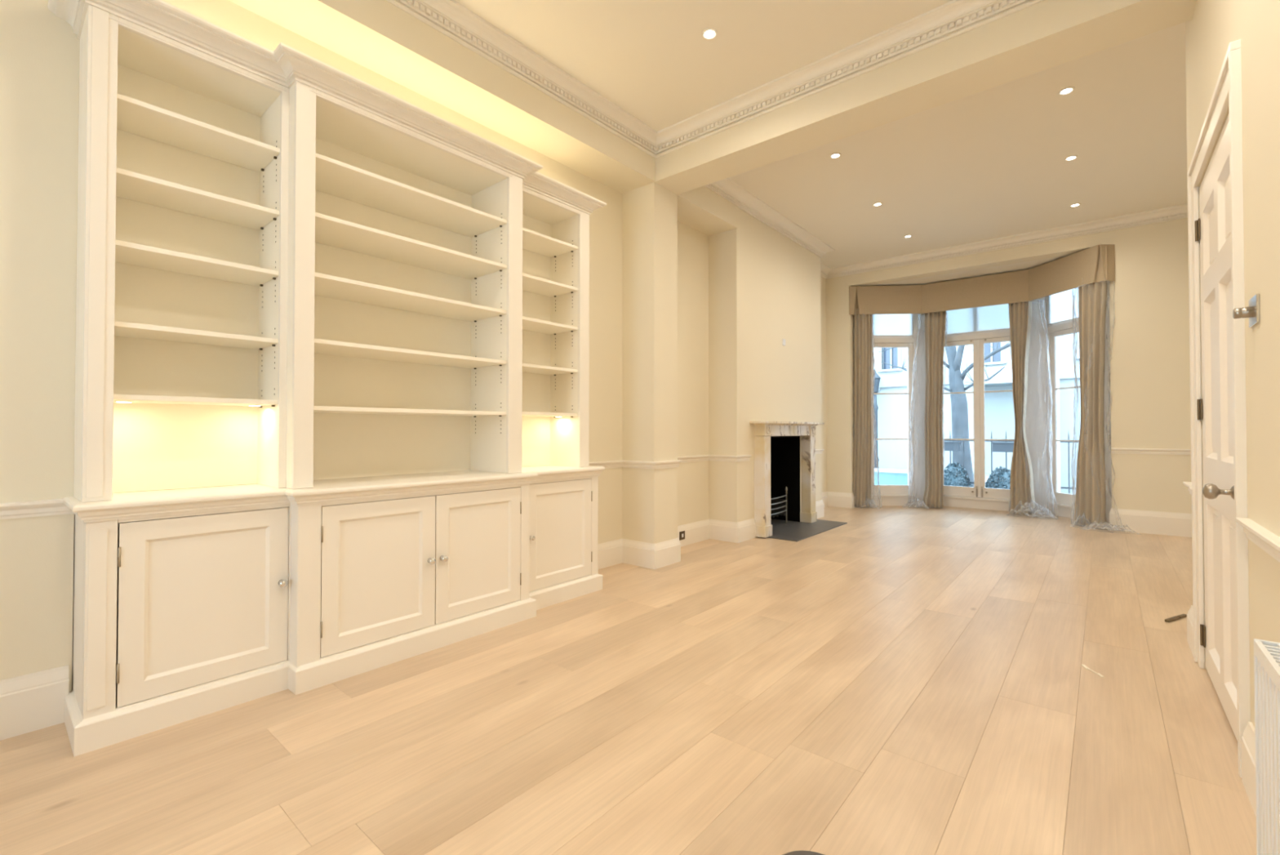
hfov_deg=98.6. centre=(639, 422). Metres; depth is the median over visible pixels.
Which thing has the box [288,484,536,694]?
base cabinet
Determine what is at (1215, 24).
wall
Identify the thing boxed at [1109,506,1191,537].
baseboard
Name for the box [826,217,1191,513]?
wall
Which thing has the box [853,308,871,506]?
curtain
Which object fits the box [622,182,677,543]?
wall pier
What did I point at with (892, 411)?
house
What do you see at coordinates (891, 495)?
window
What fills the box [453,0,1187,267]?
ceiling
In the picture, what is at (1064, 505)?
window
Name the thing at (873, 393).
plastic cover
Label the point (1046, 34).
beam
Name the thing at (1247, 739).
baseboard
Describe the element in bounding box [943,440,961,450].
window box
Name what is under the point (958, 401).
tree
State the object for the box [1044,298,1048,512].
post
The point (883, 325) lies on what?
roller blind
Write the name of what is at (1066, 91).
recessed light
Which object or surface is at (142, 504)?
countertop
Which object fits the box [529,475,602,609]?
base cabinet
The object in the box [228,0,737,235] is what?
wall
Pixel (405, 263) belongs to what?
bookcase
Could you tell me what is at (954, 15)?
crown molding
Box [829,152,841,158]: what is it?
recessed light
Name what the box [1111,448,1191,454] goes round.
rail
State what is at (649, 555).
baseboard
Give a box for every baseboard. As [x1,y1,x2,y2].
[0,664,69,740]
[598,518,755,568]
[815,491,854,518]
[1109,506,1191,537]
[1186,604,1193,655]
[1240,720,1256,817]
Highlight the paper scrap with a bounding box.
[1080,663,1104,676]
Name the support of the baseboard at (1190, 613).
attached to the wall at (1215, 24)
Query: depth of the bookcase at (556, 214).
4.02 m
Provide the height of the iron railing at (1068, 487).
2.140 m
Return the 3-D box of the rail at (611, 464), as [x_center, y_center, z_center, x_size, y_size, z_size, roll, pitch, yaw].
[0.279,0.358,5.043,0.395,0.062,2.360,-1,-1,40]
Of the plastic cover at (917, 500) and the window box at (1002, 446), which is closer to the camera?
the plastic cover at (917, 500)
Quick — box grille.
[1253,640,1279,691]
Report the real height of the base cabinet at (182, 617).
0.820 m
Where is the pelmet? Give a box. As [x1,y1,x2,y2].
[848,244,1115,315]
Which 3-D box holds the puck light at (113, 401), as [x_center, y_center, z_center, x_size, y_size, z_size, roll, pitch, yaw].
[-2.102,-0.087,2.244,0.059,0.004,0.059,0,-1,31]
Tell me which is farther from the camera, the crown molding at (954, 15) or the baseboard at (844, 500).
the baseboard at (844, 500)
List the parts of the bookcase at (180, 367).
crown moulding, shelf, shelf, shelf, shelf, shelf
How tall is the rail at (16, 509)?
0.062 m
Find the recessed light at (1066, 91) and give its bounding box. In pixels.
[1057,86,1075,95]
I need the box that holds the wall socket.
[679,530,684,539]
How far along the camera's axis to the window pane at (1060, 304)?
7.32 m
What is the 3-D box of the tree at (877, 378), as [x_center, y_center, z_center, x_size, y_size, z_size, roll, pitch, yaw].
[6.766,0.405,15.870,0.320,3.900,0.315,0,-1,-27]
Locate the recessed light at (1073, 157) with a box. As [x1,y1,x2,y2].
[1064,155,1078,160]
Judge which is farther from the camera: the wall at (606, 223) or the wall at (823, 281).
the wall at (823, 281)
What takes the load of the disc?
on the floor
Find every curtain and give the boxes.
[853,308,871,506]
[922,311,946,507]
[1008,301,1036,515]
[1074,277,1106,528]
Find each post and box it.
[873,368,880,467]
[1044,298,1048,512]
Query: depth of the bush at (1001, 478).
9.91 m
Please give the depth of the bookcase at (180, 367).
2.43 m
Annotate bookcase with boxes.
[47,0,289,502]
[273,42,543,488]
[521,171,606,466]
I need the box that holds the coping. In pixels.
[874,467,907,473]
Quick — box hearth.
[768,519,847,541]
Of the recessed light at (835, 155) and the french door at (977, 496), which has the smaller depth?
the recessed light at (835, 155)
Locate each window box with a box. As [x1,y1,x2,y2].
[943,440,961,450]
[991,441,1013,452]
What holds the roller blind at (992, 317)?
attached to the french door at (977, 496)
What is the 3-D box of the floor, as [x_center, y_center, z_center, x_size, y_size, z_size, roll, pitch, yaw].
[1.472,1.226,3.517,4.900,0.060,12.500,-1,-1,40]
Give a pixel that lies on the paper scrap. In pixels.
(1083, 665)
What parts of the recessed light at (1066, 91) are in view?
bulb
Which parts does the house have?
pane, pane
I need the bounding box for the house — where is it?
[873,332,1080,494]
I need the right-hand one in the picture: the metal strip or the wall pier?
the metal strip
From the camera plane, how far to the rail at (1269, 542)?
1.58 m
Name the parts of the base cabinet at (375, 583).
panel, door, panel, knob, knob, door, panel, panel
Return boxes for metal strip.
[1164,613,1186,622]
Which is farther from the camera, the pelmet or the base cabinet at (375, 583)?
the pelmet
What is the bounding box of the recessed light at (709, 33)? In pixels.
[702,27,717,39]
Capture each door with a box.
[942,296,1047,514]
[1187,39,1250,777]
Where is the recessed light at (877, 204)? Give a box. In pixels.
[872,202,882,206]
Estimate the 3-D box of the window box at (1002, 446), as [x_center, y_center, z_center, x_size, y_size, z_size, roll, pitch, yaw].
[6.866,0.452,10.398,0.380,0.185,0.200,-1,-1,40]
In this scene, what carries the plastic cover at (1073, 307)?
attached to the curtain at (1091, 491)
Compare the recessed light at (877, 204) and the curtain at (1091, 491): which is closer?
the recessed light at (877, 204)
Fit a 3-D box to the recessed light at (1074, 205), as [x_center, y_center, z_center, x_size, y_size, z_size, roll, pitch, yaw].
[4.678,-2.340,5.922,0.096,0.007,0.096,-1,-1,40]
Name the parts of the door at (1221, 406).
architrave, panel, panel, panel, architrave, knob, panel, panel, panel, architrave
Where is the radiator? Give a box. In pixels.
[1253,638,1279,854]
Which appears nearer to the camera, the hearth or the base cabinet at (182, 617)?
the base cabinet at (182, 617)
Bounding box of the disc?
[782,849,825,854]
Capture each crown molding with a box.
[395,0,1031,154]
[704,177,1187,279]
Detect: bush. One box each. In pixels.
[943,462,972,486]
[985,466,1010,488]
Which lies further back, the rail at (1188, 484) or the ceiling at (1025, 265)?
the ceiling at (1025, 265)
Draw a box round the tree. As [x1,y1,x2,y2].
[878,341,1009,486]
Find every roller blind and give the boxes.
[871,313,913,336]
[945,303,1009,335]
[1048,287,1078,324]
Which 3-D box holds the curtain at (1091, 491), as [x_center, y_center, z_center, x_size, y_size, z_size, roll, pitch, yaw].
[5.339,-0.267,6.518,0.190,2.961,0.336,0,-1,-18]
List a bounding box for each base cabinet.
[64,503,290,756]
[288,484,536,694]
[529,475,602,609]
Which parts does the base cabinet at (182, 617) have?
panel, door, panel, knob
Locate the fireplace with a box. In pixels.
[749,420,824,537]
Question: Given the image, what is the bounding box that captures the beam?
[654,0,1196,195]
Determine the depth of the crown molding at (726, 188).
6.60 m
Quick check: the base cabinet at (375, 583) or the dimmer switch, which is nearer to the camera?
the dimmer switch
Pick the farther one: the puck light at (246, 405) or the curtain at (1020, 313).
the curtain at (1020, 313)
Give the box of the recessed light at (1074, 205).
[1069,203,1080,207]
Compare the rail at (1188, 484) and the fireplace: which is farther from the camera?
the fireplace
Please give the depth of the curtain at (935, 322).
8.07 m
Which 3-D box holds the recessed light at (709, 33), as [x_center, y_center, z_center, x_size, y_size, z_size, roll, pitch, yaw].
[0.425,-2.373,3.364,0.096,0.007,0.096,-1,-1,40]
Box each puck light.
[113,400,133,402]
[246,404,262,406]
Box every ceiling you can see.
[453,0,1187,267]
[872,254,1069,285]
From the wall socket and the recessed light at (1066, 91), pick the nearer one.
the recessed light at (1066, 91)
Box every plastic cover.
[852,316,881,508]
[902,311,947,508]
[1005,299,1058,519]
[1071,280,1140,533]
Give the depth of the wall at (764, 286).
6.03 m
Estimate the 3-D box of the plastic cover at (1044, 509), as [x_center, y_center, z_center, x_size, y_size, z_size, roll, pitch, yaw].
[5.194,-0.194,7.319,0.566,2.868,0.344,-1,-1,40]
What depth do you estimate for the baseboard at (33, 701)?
2.11 m
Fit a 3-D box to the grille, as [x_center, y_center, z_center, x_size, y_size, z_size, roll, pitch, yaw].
[0.913,0.481,0.630,0.081,0.034,1.450,-1,-1,40]
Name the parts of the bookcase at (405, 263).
crown moulding, shelf, shelf, shelf, shelf, shelf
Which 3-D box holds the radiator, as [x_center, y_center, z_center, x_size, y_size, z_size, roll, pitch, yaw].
[0.925,0.811,0.616,0.112,0.694,1.458,-1,-1,40]
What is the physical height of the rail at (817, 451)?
0.062 m
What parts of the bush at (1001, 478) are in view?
crown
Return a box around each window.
[871,313,925,505]
[1045,281,1111,524]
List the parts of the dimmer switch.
knob, plate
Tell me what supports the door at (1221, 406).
in the wall at (1215, 24)
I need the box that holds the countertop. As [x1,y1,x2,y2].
[62,465,604,522]
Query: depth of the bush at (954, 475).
10.45 m
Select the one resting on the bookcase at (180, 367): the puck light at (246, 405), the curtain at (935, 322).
the puck light at (246, 405)
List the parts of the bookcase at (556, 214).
shelf, shelf, shelf, shelf, shelf, crown moulding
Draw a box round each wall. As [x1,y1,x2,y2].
[0,0,79,692]
[161,0,709,543]
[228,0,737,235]
[708,207,821,522]
[820,275,826,492]
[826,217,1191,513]
[874,471,907,484]
[1185,0,1279,726]
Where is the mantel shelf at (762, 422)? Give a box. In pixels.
[749,420,824,424]
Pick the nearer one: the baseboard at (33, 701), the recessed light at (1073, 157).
the baseboard at (33, 701)
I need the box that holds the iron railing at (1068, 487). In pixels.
[943,430,1079,493]
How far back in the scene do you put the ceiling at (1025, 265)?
7.57 m
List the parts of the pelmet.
panel, panel, panel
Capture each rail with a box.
[0,498,73,519]
[589,454,751,469]
[815,448,824,453]
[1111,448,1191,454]
[1182,481,1191,494]
[1235,517,1279,562]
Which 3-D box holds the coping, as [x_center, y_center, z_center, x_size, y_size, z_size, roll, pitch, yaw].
[4.468,0.927,10.999,1.950,0.050,0.320,-1,-1,40]
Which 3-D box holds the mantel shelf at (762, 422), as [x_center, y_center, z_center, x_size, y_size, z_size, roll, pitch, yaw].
[1.718,-0.002,6.411,0.260,0.025,1.550,-1,-1,40]
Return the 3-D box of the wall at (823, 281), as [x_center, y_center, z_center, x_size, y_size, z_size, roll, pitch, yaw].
[2.462,-0.580,8.152,0.275,3.670,1.270,-1,-1,40]
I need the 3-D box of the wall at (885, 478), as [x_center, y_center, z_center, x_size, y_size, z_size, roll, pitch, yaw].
[4.468,1.622,10.991,1.850,1.340,0.200,-1,-1,40]
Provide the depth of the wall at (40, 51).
2.14 m
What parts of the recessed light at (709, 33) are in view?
bulb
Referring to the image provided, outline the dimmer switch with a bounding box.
[1232,293,1260,327]
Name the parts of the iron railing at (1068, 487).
rail, rail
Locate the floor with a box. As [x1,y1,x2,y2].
[0,505,1256,854]

